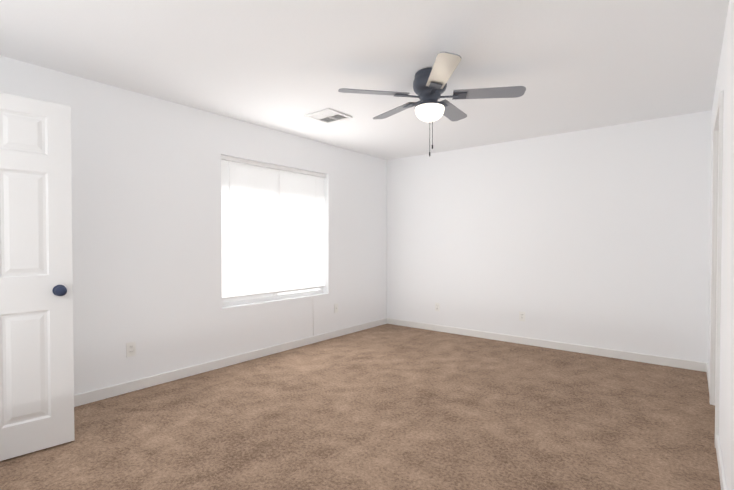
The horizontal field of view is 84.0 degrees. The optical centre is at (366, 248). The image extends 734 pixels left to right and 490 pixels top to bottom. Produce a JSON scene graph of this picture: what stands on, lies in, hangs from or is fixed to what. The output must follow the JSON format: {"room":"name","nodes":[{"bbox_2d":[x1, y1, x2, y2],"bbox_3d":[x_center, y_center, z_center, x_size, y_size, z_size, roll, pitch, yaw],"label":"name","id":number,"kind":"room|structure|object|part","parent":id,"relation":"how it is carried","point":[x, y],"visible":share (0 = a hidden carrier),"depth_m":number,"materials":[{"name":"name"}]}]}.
{"room":"empty bedroom","nodes":[
{"label":"empty bedroom","id":0,"kind":"room"},
{"bbox_2d":[0,93,74,460],"bbox_3d":[-2.062,0.157,2.202,0.773,2.018,0.183,-1,1,-45],"label":"door","id":1,"kind":"structure","parent":0,"point":[36,350],"depth_m":2.34,"materials":[{"name":"white paint"}]},
{"bbox_2d":[0,55,386,394],"bbox_3d":[-1.542,-0.069,3.902,0.150,2.440,6.030,1,1,38],"label":"wall","id":2,"kind":"structure","parent":0,"point":[146,227],"depth_m":3.57,"materials":[{"name":"white paint"}]},
{"bbox_2d":[126,341,135,356],"bbox_3d":[-1.918,0.815,3.314,0.008,0.115,0.070,1,1,38],"label":"outlet","id":3,"kind":"object","parent":2,"relation":"attached to","point":[130,349],"visible":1,"depth_m":3.31,"materials":[{"name":"white plastic"}]},
{"bbox_2d":[74,318,385,406],"bbox_3d":[-1.228,1.104,4.182,0.016,0.085,4.930,1,1,38],"label":"baseboard","id":4,"kind":"structure","parent":2,"relation":"attached to","point":[108,392],"depth_m":3.80,"materials":[{"name":"white paint"}]},
{"bbox_2d":[222,288,322,306],"bbox_3d":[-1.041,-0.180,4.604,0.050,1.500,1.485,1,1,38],"label":"window sill","id":5,"kind":"structure","parent":2,"relation":"in","point":[246,300],"depth_m":4.53,"materials":[{"name":"white plastic"}]},
{"bbox_3d":[-1.049,-0.180,4.610,0.004,1.410,1.395,1,1,38],"label":"glowing window glass","id":6,"kind":"part","parent":5,"relation":"part of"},
{"bbox_2d":[221,155,325,299],"bbox_3d":[-0.983,-0.218,4.558,0.061,1.420,1.473,1,1,38],"label":"window blinds","id":7,"kind":"object","parent":2,"relation":"attached to","point":[273,226],"visible":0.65,"depth_m":4.47,"materials":[{"name":"white fabric"}]},
{"bbox_2d":[334,303,337,312],"bbox_3d":[-0.395,0.760,5.233,0.008,0.115,0.070,1,1,38],"label":"jack","id":8,"kind":"object","parent":2,"relation":"attached to","point":[335,308],"visible":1,"depth_m":5.23,"materials":[{"name":"white plastic"}]},
{"bbox_2d":[0,324,720,489],"bbox_3d":[-0.033,1.220,2.726,4.000,0.100,6.030,1,1,38],"label":"floor","id":9,"kind":"structure","parent":0,"point":[389,407],"depth_m":2.70,"materials":[{"name":"carpet"}]},
{"bbox_2d":[0,0,728,159],"bbox_3d":[-0.033,-1.320,2.686,4.000,0.100,6.030,1,1,38],"label":"ceiling","id":10,"kind":"structure","parent":0,"point":[285,66],"depth_m":2.70,"materials":[{"name":"white paint"}]},
{"bbox_2d":[304,108,351,123],"bbox_3d":[-0.374,-1.283,3.946,0.330,0.014,0.330,1,1,38],"label":"ceiling vent","id":11,"kind":"object","parent":10,"relation":"in","point":[328,115],"visible":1,"depth_m":3.93,"materials":[{"name":"white metal"}]},
{"bbox_2d":[338,52,525,155],"bbox_3d":[0.474,-0.978,3.029,1.228,0.594,1.196,1,1,38],"label":"ceiling fan","id":12,"kind":"object","parent":10,"relation":"hanging from","point":[429,86],"visible":1,"depth_m":2.89,"materials":[{"name":"grey"}]},
{"bbox_3d":[0.455,-0.976,2.961,0.212,0.096,0.212,1,1,38],"label":"lamp shade","id":13,"kind":"part","parent":12,"relation":"part of","materials":[{"name":"white glass"}]},
{"bbox_2d":[387,110,711,362],"bbox_3d":[1.794,-0.087,5.009,3.700,2.440,0.150,1,1,38],"label":"wall","id":14,"kind":"structure","parent":0,"point":[599,237],"depth_m":4.56,"materials":[{"name":"white paint"}]},
{"bbox_2d":[435,303,439,310],"bbox_3d":[0.961,0.794,5.583,0.070,0.115,0.008,1,1,38],"label":"electrical outlet","id":15,"kind":"object","parent":14,"relation":"attached to","point":[437,306],"visible":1,"depth_m":5.58,"materials":[{"name":"white plastic"}]},
{"bbox_2d":[519,311,524,321],"bbox_3d":[1.854,0.805,4.874,0.070,0.115,0.008,1,1,38],"label":"electrical outlet","id":16,"kind":"object","parent":14,"relation":"attached to","point":[521,316],"visible":1,"depth_m":4.88,"materials":[{"name":"white plastic"}]},
{"bbox_2d":[386,318,701,370],"bbox_3d":[1.755,1.092,4.955,3.670,0.085,0.013,1,1,38],"label":"baseboard","id":17,"kind":"structure","parent":14,"relation":"attached to","point":[659,360],"depth_m":4.60,"materials":[{"name":"white paint"}]},
{"bbox_2d":[708,0,733,489],"bbox_3d":[1.475,-0.031,1.510,0.150,2.440,6.030,1,1,38],"label":"wall","id":18,"kind":"structure","parent":0,"point":[725,79],"depth_m":2.01,"materials":[{"name":"white paint"}]},
{"bbox_2d":[702,362,709,395],"bbox_3d":[2.890,1.116,3.446,0.016,0.085,0.885,1,1,38],"label":"baseboard","id":19,"kind":"structure","parent":18,"relation":"attached to","point":[705,366],"depth_m":3.65,"materials":[{"name":"white paint"}]},
{"bbox_2d":[710,90,723,447],"bbox_3d":[2.394,0.122,2.684,0.167,2.097,0.884,1,1,38],"label":"door frame","id":20,"kind":"structure","parent":18,"relation":"attached to","point":[716,262],"depth_m":2.39,"materials":[{"name":"white paint"}]},
{"bbox_2d":[716,435,726,489],"bbox_3d":[0.897,1.156,0.931,0.013,0.085,3.735,1,1,38],"label":"baseboard","id":21,"kind":"structure","parent":18,"relation":"attached to","point":[718,448],"depth_m":2.11,"materials":[{"name":"white paint"}]}
]}

